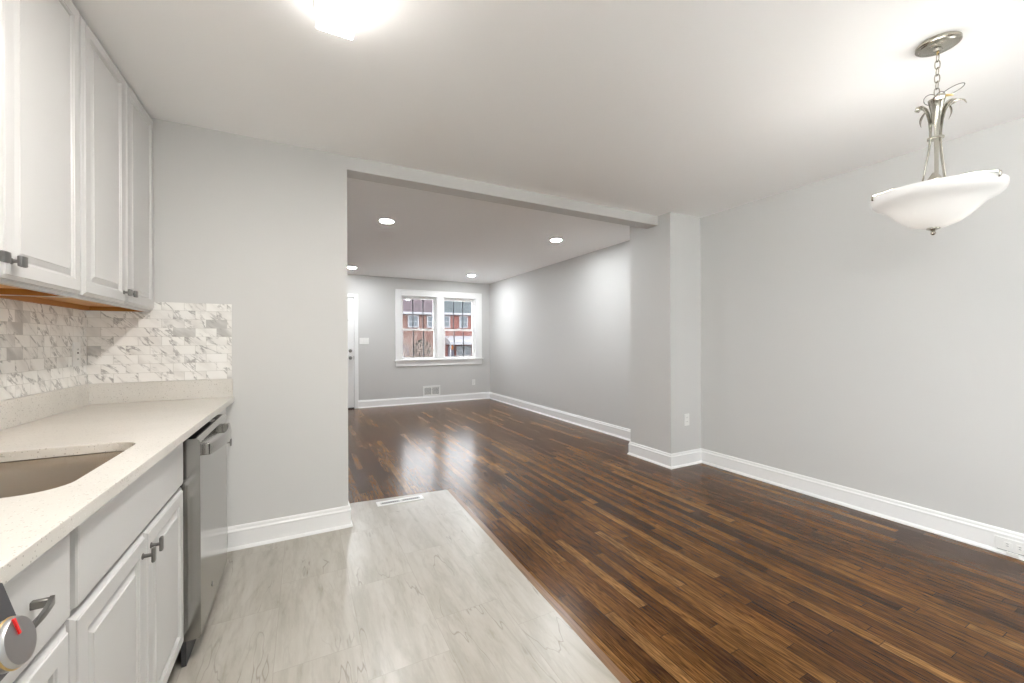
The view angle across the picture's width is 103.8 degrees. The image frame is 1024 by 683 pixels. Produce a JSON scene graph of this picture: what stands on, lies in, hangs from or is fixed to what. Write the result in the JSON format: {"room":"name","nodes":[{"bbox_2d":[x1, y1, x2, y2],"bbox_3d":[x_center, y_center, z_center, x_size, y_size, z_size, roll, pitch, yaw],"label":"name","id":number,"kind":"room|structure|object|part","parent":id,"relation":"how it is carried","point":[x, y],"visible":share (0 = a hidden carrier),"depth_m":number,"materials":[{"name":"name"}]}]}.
{"room":"kitchen","nodes":[
{"label":"kitchen","id":0,"kind":"room"},
{"bbox_2d":[97,118,347,549],"bbox_3d":[-1.700,0.000,2.459,1.276,2.484,0.142,0,0,-27],"label":"wall partition","id":1,"kind":"structure","parent":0,"point":[256,226],"depth_m":2.48,"materials":[{"name":"grey paint"}]},
{"bbox_2d":[86,302,231,383],"bbox_3d":[-1.950,0.000,2.245,0.633,0.440,0.007,0,0,-27],"label":"backsplash","id":2,"kind":"structure","parent":1,"relation":"attached to","point":[173,341],"depth_m":2.24,"materials":[{"name":"stone"}]},
{"bbox_2d":[227,505,352,551],"bbox_3d":[-1.373,1.170,2.532,0.690,0.142,0.026,0,0,-27],"label":"baseboard","id":3,"kind":"structure","parent":1,"relation":"attached to","point":[248,535],"depth_m":2.51,"materials":[{"name":"white paint"}]},
{"bbox_2d":[167,490,619,682],"bbox_3d":[-0.344,1.261,0.721,2.070,0.053,5.000,0,0,-27],"label":"floor tile","id":4,"kind":"structure","parent":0,"point":[417,591],"depth_m":1.82,"materials":[{"name":"tile"}]},
{"bbox_2d":[0,583,36,680],"bbox_3d":[-0.757,0.769,0.043,0.694,0.934,0.758,0,0,-27],"label":"range","id":5,"kind":"object","parent":4,"relation":"on","point":[18,635],"visible":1,"depth_m":0.50,"materials":[{"name":"grey metal"}]},
{"bbox_3d":[-0.506,0.369,0.174,0.070,0.137,0.758,0,0,-27],"label":"control panel","id":6,"kind":"part","parent":5,"relation":"part of","materials":[{"name":"grey metal"}]},
{"bbox_3d":[-0.628,0.376,0.497,0.043,0.061,0.060,0,0,-27],"label":"knob","id":7,"kind":"part","parent":5,"relation":"part of","materials":[{"name":"silver metal"}]},
{"bbox_2d":[0,533,69,682],"bbox_3d":[-1.038,0.797,0.512,0.644,0.878,0.320,0,0,-27],"label":"base cabinet","id":8,"kind":"object","parent":4,"relation":"on","point":[40,592],"visible":0.62,"depth_m":0.70,"materials":[{"name":"grey paint"}]},
{"bbox_3d":[-0.790,0.836,0.639,0.019,0.582,0.302,0,0,-27],"label":"door","id":9,"kind":"part","parent":8,"relation":"part of","materials":[{"name":"grey paint"}]},
{"bbox_3d":[-0.752,0.436,0.618,0.035,0.015,0.128,0,0,-27],"label":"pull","id":10,"kind":"part","parent":8,"relation":"part of","materials":[{"name":"grey metal"}]},
{"bbox_2d":[62,443,183,682],"bbox_3d":[-1.305,0.798,1.019,0.638,0.878,0.821,0,0,-27],"label":"base cabinet","id":11,"kind":"object","parent":4,"relation":"on","point":[125,622],"visible":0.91,"depth_m":1.05,"materials":[{"name":"grey paint"}]},
{"bbox_3d":[-0.960,0.837,0.966,0.019,0.582,0.402,0,0,-27],"label":"door","id":12,"kind":"part","parent":11,"relation":"part of","materials":[{"name":"grey paint"}]},
{"bbox_2d":[0,378,233,584],"bbox_3d":[-1.455,0.288,1.309,0.645,0.138,2.122,0,0,-27],"label":"countertop","id":13,"kind":"structure","parent":11,"relation":"on","point":[146,421],"depth_m":1.39,"materials":[{"name":"stone"}]},
{"bbox_2d":[0,451,123,497],"bbox_3d":[-1.285,0.454,1.012,0.441,0.194,0.553,0,0,-27],"label":"sink","id":14,"kind":"object","parent":13,"relation":"in","point":[23,477],"visible":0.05,"depth_m":1.10,"materials":[{"name":"silver metal"}]},
{"bbox_3d":[-1.018,0.600,1.126,0.030,0.042,0.018,0,0,-27],"label":"knob","id":15,"kind":"part","parent":11,"relation":"part of","materials":[{"name":"grey metal"}]},
{"bbox_3d":[-1.050,0.600,1.188,0.030,0.042,0.018,0,0,-27],"label":"knob","id":16,"kind":"part","parent":11,"relation":"part of","materials":[{"name":"grey metal"}]},
{"bbox_3d":[-1.148,0.837,1.327,0.019,0.582,0.402,0,0,-27],"label":"door","id":17,"kind":"part","parent":11,"relation":"part of","materials":[{"name":"grey paint"}]},
{"bbox_2d":[180,414,230,667],"bbox_3d":[-1.588,0.805,1.686,0.672,0.865,0.604,0,0,-27],"label":"dishwasher","id":18,"kind":"object","parent":4,"relation":"on","point":[204,486],"visible":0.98,"depth_m":1.60,"materials":[{"name":"grey metal"}]},
{"bbox_3d":[-1.385,1.191,1.791,0.015,0.092,0.600,0,0,-27],"label":"kick plate","id":19,"kind":"part","parent":18,"relation":"part of","materials":[{"name":"grey"}]},
{"bbox_3d":[-1.305,0.429,1.806,0.057,0.048,0.460,0,0,-27],"label":"handle","id":20,"kind":"part","parent":18,"relation":"part of","materials":[{"name":"silver metal"}]},
{"bbox_2d":[219,408,231,445],"bbox_3d":[-1.859,0.800,2.085,0.638,0.878,0.327,0,0,-27],"label":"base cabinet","id":21,"kind":"object","parent":4,"relation":"on","point":[224,410],"visible":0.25,"depth_m":2.32,"materials":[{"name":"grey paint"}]},
{"bbox_2d":[376,495,423,506],"bbox_3d":[-0.865,1.233,3.112,0.353,0.005,0.087,0,0,-24],"label":"floor vent","id":22,"kind":"object","parent":4,"relation":"in","point":[418,497],"visible":1,"depth_m":3.11,"materials":[{"name":"white plastic"}]},
{"bbox_2d":[347,274,489,400],"bbox_3d":[-2.563,0.027,7.726,4.602,2.534,0.160,0,0,-27],"label":"wall","id":23,"kind":"structure","parent":0,"point":[379,377],"depth_m":7.78,"materials":[{"name":"grey paint"}]},
{"bbox_2d":[348,294,357,408],"bbox_3d":[-3.354,0.183,7.271,1.059,2.127,0.198,0,0,-27],"label":"door","id":24,"kind":"structure","parent":23,"relation":"in","point":[352,298],"depth_m":7.45,"materials":[{"name":"white paint"}]},
{"bbox_2d":[359,338,368,343],"bbox_3d":[-2.769,-0.009,7.524,0.168,0.116,0.009,0,0,-27],"label":"light switch","id":25,"kind":"object","parent":23,"relation":"attached to","point":[361,340],"visible":1,"depth_m":7.52,"materials":[{"name":"white plastic"}]},
{"bbox_2d":[401,295,436,359],"bbox_3d":[-1.885,-0.275,8.077,0.730,1.268,0.155,0,0,-27],"label":"window","id":26,"kind":"structure","parent":23,"relation":"in","point":[422,298],"depth_m":8.11,"materials":[{"name":"white paint"}]},
{"bbox_3d":[-1.897,-0.557,8.098,0.702,0.677,0.032,0,0,-27],"label":"sash","id":27,"kind":"part","parent":26,"relation":"part of","materials":[{"name":"white paint"}]},
{"bbox_3d":[-1.876,0.045,8.062,0.702,0.601,0.032,0,0,-27],"label":"sash","id":28,"kind":"part","parent":26,"relation":"part of","materials":[{"name":"white paint"}]},
{"bbox_2d":[358,392,489,407],"bbox_3d":[-1.665,1.169,8.087,2.683,0.142,0.026,0,0,-27],"label":"baseboard","id":29,"kind":"structure","parent":23,"relation":"attached to","point":[482,395],"depth_m":8.01,"materials":[{"name":"white paint"}]},
{"bbox_2d":[423,385,439,395],"bbox_3d":[-1.625,0.996,8.116,0.358,0.202,0.012,0,0,-27],"label":"air vent","id":30,"kind":"object","parent":23,"relation":"in","point":[427,390],"visible":1,"depth_m":8.11,"materials":[{"name":"white plastic"}]},
{"bbox_2d":[395,289,481,359],"bbox_3d":[-1.454,-0.334,8.199,1.817,1.378,0.026,0,0,-27],"label":"trim","id":31,"kind":"structure","parent":23,"relation":"attached to","point":[440,295],"depth_m":8.18,"materials":[{"name":"white paint"}]},
{"bbox_2d":[394,358,483,366],"bbox_3d":[-1.450,0.419,8.200,1.860,0.131,0.085,0,0,-27],"label":"trim","id":32,"kind":"structure","parent":23,"relation":"attached to","point":[454,361],"depth_m":8.15,"materials":[{"name":"white paint"}]},
{"bbox_2d":[444,298,475,358],"bbox_3d":[-1.128,-0.278,8.470,0.725,1.268,0.155,0,0,-27],"label":"window","id":33,"kind":"structure","parent":23,"relation":"in","point":[473,303],"depth_m":8.54,"materials":[{"name":"white paint"}]},
{"bbox_3d":[-1.140,-0.561,8.491,0.697,0.677,0.032,0,0,-27],"label":"sash","id":34,"kind":"part","parent":33,"relation":"part of","materials":[{"name":"white paint"}]},
{"bbox_3d":[-1.119,0.042,8.456,0.697,0.601,0.032,0,0,-27],"label":"sash","id":35,"kind":"part","parent":33,"relation":"part of","materials":[{"name":"white paint"}]},
{"bbox_2d":[347,156,657,228],"bbox_3d":[0.144,-1.204,3.420,2.891,0.091,0.140,0,0,-27],"label":"ceiling beam","id":36,"kind":"structure","parent":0,"point":[357,168],"depth_m":3.19,"materials":[{"name":"grey paint"}]},
{"bbox_2d":[71,0,1023,283],"bbox_3d":[-0.313,-1.297,3.388,4.842,0.100,9.938,0,0,-27],"label":"ceiling","id":37,"kind":"structure","parent":0,"point":[694,108],"depth_m":2.01,"materials":[{"name":"white paint"}]},
{"bbox_2d":[314,0,358,39],"bbox_3d":[-0.390,-1.202,0.980,0.140,0.088,1.223,0,0,-27],"label":"ceiling light","id":38,"kind":"object","parent":37,"relation":"attached to","point":[338,17],"visible":1,"depth_m":1.43,"materials":[{"name":"white plastic"}]},
{"bbox_2d":[378,219,394,223],"bbox_3d":[-1.294,-1.238,4.142,0.166,0.010,0.166,0,0,-27],"label":"recessed light","id":39,"kind":"object","parent":37,"relation":"in","point":[386,221],"visible":1,"depth_m":4.13,"materials":[{"name":"white plastic"}]},
{"bbox_2d":[549,238,562,241],"bbox_3d":[0.542,-1.245,4.946,0.166,0.010,0.166,0,0,-27],"label":"recessed light","id":40,"kind":"object","parent":37,"relation":"in","point":[553,239],"visible":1,"depth_m":4.93,"materials":[{"name":"white plastic"}]},
{"bbox_2d":[870,31,1009,234],"bbox_3d":[1.785,-0.851,1.691,0.408,0.804,0.401,0,1,-27],"label":"pendant light","id":41,"kind":"object","parent":37,"relation":"hanging from","point":[937,202],"visible":1,"depth_m":1.64,"materials":[{"name":"white glass"}]},
{"bbox_3d":[1.677,-0.647,1.735,0.200,0.059,0.014,0,0,21],"label":"support arm","id":42,"kind":"part","parent":41,"relation":"part of","materials":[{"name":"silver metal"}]},
{"bbox_3d":[1.767,-0.844,1.728,0.037,0.338,0.056,0,1,-27],"label":"arm","id":43,"kind":"part","parent":41,"relation":"part of","materials":[{"name":"silver metal"}]},
{"bbox_3d":[1.780,-0.596,1.693,0.044,0.228,0.044,0,1,-27],"label":"stem","id":44,"kind":"part","parent":41,"relation":"part of","materials":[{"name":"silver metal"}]},
{"bbox_3d":[1.785,-1.118,1.685,0.017,0.179,0.017,0,1,-27],"label":"chain","id":45,"kind":"part","parent":41,"relation":"part of","materials":[{"name":"silver metal"}]},
{"bbox_3d":[1.759,-0.843,1.655,0.036,0.338,0.056,0,0,38],"label":"arm","id":46,"kind":"part","parent":41,"relation":"part of","materials":[{"name":"silver metal"}]},
{"bbox_3d":[1.779,-0.554,1.694,0.401,0.153,0.401,0,1,-27],"label":"lamp shade","id":47,"kind":"part","parent":41,"relation":"part of","materials":[{"name":"white glass"}]},
{"bbox_3d":[1.824,-0.843,1.681,0.058,0.337,0.036,0,0,8],"label":"arm","id":48,"kind":"part","parent":41,"relation":"part of","materials":[{"name":"silver metal"}]},
{"bbox_3d":[1.797,-0.644,1.582,0.014,0.065,0.198,0,0,-7],"label":"support arm","id":49,"kind":"part","parent":41,"relation":"part of","materials":[{"name":"silver metal"}]},
{"bbox_2d":[630,212,700,453],"bbox_3d":[1.603,-0.013,4.228,0.436,2.484,0.541,0,0,-27],"label":"column","id":50,"kind":"structure","parent":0,"point":[665,294],"depth_m":4.03,"materials":[{"name":"grey paint"}]},
{"bbox_2d":[627,441,670,468],"bbox_3d":[1.403,1.159,4.122,0.026,0.142,0.593,0,0,-27],"label":"baseboard","id":51,"kind":"structure","parent":50,"relation":"attached to","point":[652,455],"depth_m":4.10,"materials":[{"name":"white paint"}]},
{"bbox_2d":[671,448,701,469],"bbox_3d":[1.727,1.157,3.971,0.462,0.142,0.026,0,0,-27],"label":"baseboard","id":52,"kind":"structure","parent":50,"relation":"attached to","point":[690,457],"depth_m":3.96,"materials":[{"name":"white paint"}]},
{"bbox_2d":[684,413,688,425],"bbox_3d":[1.737,0.776,3.986,0.072,0.118,0.008,0,0,-27],"label":"wall outlet","id":53,"kind":"object","parent":50,"relation":"attached to","point":[686,416],"visible":1,"depth_m":3.98,"materials":[{"name":"white plastic"}]},
{"bbox_2d":[348,399,1023,682],"bbox_3d":[-0.294,1.261,3.371,4.602,0.050,9.658,0,0,-27],"label":"floor","id":54,"kind":"structure","parent":0,"point":[697,573],"depth_m":2.25,"materials":[{"name":"brown wood"}]},
{"bbox_2d":[448,489,631,682],"bbox_3d":[0.559,1.253,1.151,0.038,0.042,4.932,0,0,-26],"label":"trim","id":55,"kind":"structure","parent":54,"relation":"on","point":[586,639],"depth_m":1.88,"materials":[{"name":"brown wood"}]},
{"bbox_2d":[489,117,1023,533],"bbox_3d":[1.787,0.011,4.478,0.120,2.534,9.938,0,0,-27],"label":"wall","id":56,"kind":"structure","parent":0,"point":[845,343],"depth_m":2.98,"materials":[{"name":"grey paint"}]},
{"bbox_2d":[489,392,630,440],"bbox_3d":[0.586,1.161,6.637,0.026,0.142,4.676,0,0,-27],"label":"baseboard","id":57,"kind":"structure","parent":56,"relation":"attached to","point":[606,428],"depth_m":6.08,"materials":[{"name":"white paint"}]},
{"bbox_2d":[701,448,1023,560],"bbox_3d":[2.939,1.153,2.113,0.026,0.142,4.441,0,0,-27],"label":"baseboard","id":58,"kind":"structure","parent":56,"relation":"attached to","point":[964,530],"depth_m":2.83,"materials":[{"name":"white paint"}]},
{"bbox_2d":[994,535,1023,557],"bbox_3d":[2.842,1.172,2.272,0.017,0.089,0.150,0,0,-27],"label":"wall outlet","id":59,"kind":"object","parent":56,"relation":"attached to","point":[1013,548],"visible":1,"depth_m":2.29,"materials":[{"name":"white plastic"}]},
{"bbox_2d":[1004,541,1011,548],"bbox_3d":[2.832,1.163,2.292,0.004,0.030,0.030,0,0,-27],"label":"receptacle","id":60,"kind":"object","parent":59,"relation":"attached to","point":[1007,544],"depth_m":2.29,"materials":[{"name":"grey plastic"}]},
{"bbox_2d":[1017,545,1023,551],"bbox_3d":[2.853,1.162,2.251,0.004,0.030,0.030,0,0,-27],"label":"receptacle","id":61,"kind":"object","parent":59,"relation":"attached to","point":[1020,548],"depth_m":2.25,"materials":[{"name":"grey plastic"}]},
{"bbox_3d":[-2.403,0.028,2.299,0.120,2.533,9.938,0,0,-27],"label":"wall","id":62,"kind":"structure","parent":0,"visible":0},
{"bbox_2d":[0,0,80,297],"bbox_3d":[-1.502,-0.696,1.039,0.304,1.066,0.908,0,0,-27],"label":"upper cabinet","id":63,"kind":"object","parent":62,"relation":"attached to","point":[40,247],"visible":1,"depth_m":1.25,"materials":[{"name":"grey paint"}]},
{"bbox_3d":[-1.361,-0.226,1.068,0.029,0.031,0.031,0,0,-27],"label":"knob","id":64,"kind":"part","parent":63,"relation":"part of","materials":[{"name":"grey metal"}]},
{"bbox_3d":[-1.528,-0.189,1.025,0.231,0.008,0.876,0,0,-27],"label":"panel","id":65,"kind":"part","parent":63,"relation":"part of","materials":[{"name":"brown wood"}]},
{"bbox_3d":[-1.395,-0.226,1.134,0.029,0.031,0.031,0,0,-27],"label":"knob","id":66,"kind":"part","parent":63,"relation":"part of","materials":[{"name":"grey metal"}]},
{"bbox_2d":[0,298,86,400],"bbox_3d":[-1.740,0.016,1.162,0.007,0.408,2.107,0,0,-27],"label":"backsplash","id":67,"kind":"structure","parent":62,"relation":"attached to","point":[36,340],"depth_m":1.72,"materials":[{"name":"stone"}]},
{"bbox_2d":[72,342,80,366],"bbox_3d":[-2.165,0.064,1.998,0.010,0.120,0.074,0,0,-27],"label":"wall outlet","id":68,"kind":"object","parent":62,"relation":"attached to","point":[76,346],"visible":1,"depth_m":1.99,"materials":[{"name":"white plastic"}]},
{"bbox_2d":[76,347,79,360],"bbox_3d":[-2.163,0.064,1.999,0.003,0.068,0.034,0,0,-27],"label":"receptacle","id":69,"kind":"object","parent":68,"relation":"attached to","point":[77,348],"depth_m":2.00,"materials":[{"name":"grey plastic"}]},
{"bbox_2d":[0,15,153,311],"bbox_3d":[-1.901,-0.695,1.806,0.304,1.066,0.816,0,0,-27],"label":"upper cabinet","id":70,"kind":"object","parent":62,"relation":"attached to","point":[117,209],"visible":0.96,"depth_m":1.75,"materials":[{"name":"grey paint"}]},
{"bbox_3d":[-2.026,-0.173,1.740,0.018,0.022,0.784,0,0,-27],"label":"hanging rail","id":71,"kind":"part","parent":70,"relation":"part of","materials":[{"name":"brown wood"}]},
{"bbox_3d":[-1.926,-0.188,1.792,0.231,0.008,0.784,0,0,-27],"label":"panel","id":72,"kind":"part","parent":70,"relation":"part of","materials":[{"name":"brown wood"}]},
{"bbox_3d":[-1.708,-0.699,1.682,0.019,1.048,0.398,0,0,-27],"label":"door","id":73,"kind":"part","parent":70,"relation":"part of","materials":[{"name":"grey paint"}]},
{"bbox_3d":[-1.763,-0.225,1.842,0.029,0.031,0.031,0,0,-27],"label":"knob","id":74,"kind":"part","parent":70,"relation":"part of","materials":[{"name":"grey metal"}]},
{"bbox_3d":[-1.794,-0.225,1.902,0.029,0.031,0.031,0,0,-27],"label":"knob","id":75,"kind":"part","parent":70,"relation":"part of","materials":[{"name":"grey metal"}]},
{"bbox_3d":[-1.893,-0.698,2.038,0.019,1.048,0.391,0,0,-27],"label":"door","id":76,"kind":"part","parent":70,"relation":"part of","materials":[{"name":"grey paint"}]},
{"label":"outside","id":77,"kind":"structure","parent":0,"visible":0},
{"bbox_3d":[-6.925,2.996,56.694,100.000,0.300,33.000,0,0,-27],"label":"ground","id":78,"kind":"structure","parent":77,"visible":0},
{"bbox_2d":[403,299,432,357],"bbox_3d":[-12.448,-1.870,47.553,5.400,9.480,8.740,0,0,-27],"label":"house","id":79,"kind":"structure","parent":78,"relation":"on","point":[407,303],"depth_m":44.29,"materials":[{"name":"brown brick"}]},
{"bbox_3d":[-10.811,-2.211,43.969,0.948,1.098,0.030,0,0,-27],"label":"pane","id":80,"kind":"part","parent":79,"relation":"part of","materials":[{"name":"grey"}]},
{"bbox_3d":[-9.037,-2.218,44.892,0.748,1.098,0.030,0,0,-27],"label":"pane","id":81,"kind":"part","parent":79,"relation":"part of","materials":[{"name":"grey"}]},
{"bbox_2d":[444,301,471,356],"bbox_3d":[-7.321,-1.911,49.311,5.280,9.520,10.350,0,0,-27],"label":"house","id":82,"kind":"structure","parent":78,"relation":"on","point":[448,305],"depth_m":46.27,"materials":[{"name":"red brick"}]},
{"bbox_3d":[-7.484,-2.249,45.699,0.648,1.148,0.030,0,0,-27],"label":"pane","id":83,"kind":"part","parent":82,"relation":"part of","materials":[{"name":"grey"}]},
{"bbox_3d":[-6.964,1.434,45.941,0.780,1.930,0.070,0,0,-27],"label":"door","id":84,"kind":"part","parent":82,"relation":"part of","materials":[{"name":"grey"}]},
{"bbox_3d":[-6.043,1.080,46.443,0.628,0.918,0.030,0,0,-27],"label":"pane","id":85,"kind":"part","parent":82,"relation":"part of","materials":[{"name":"grey"}]},
{"bbox_3d":[-5.643,-2.256,46.656,0.798,1.148,0.030,0,0,-27],"label":"pane","id":86,"kind":"part","parent":82,"relation":"part of","materials":[{"name":"grey"}]},
{"bbox_3d":[-5.200,1.077,46.881,0.648,0.918,0.030,0,0,-27],"label":"pane","id":87,"kind":"part","parent":82,"relation":"part of","materials":[{"name":"grey"}]},
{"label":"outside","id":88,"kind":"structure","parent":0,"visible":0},
{"bbox_3d":[9.185,2.943,25.711,100.000,0.300,20.842,0,0,-27],"label":"ground","id":89,"kind":"structure","parent":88,"visible":0},
{"bbox_2d":[403,326,456,357],"bbox_3d":[-6.435,0.794,26.338,5.286,4.163,3.883,0,0,18],"label":"bare shrub","id":90,"kind":"object","parent":89,"relation":"on","point":[421,342],"visible":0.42,"depth_m":25.94,"materials":[{"name":"brown plant"}]},
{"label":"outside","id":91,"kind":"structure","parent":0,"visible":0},
{"bbox_3d":[2.533,3.030,38.506,100.000,0.270,8.000,0,0,-27],"label":"street","id":92,"kind":"object","parent":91,"visible":0},
{"bbox_2d":[408,339,432,356],"bbox_3d":[-7.014,1.357,31.306,2.656,3.187,1.525,0,0,-27],"label":"hedge","id":93,"kind":"object","parent":92,"relation":"on","point":[420,340],"visible":0.16,"depth_m":31.17,"materials":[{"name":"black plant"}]}
]}

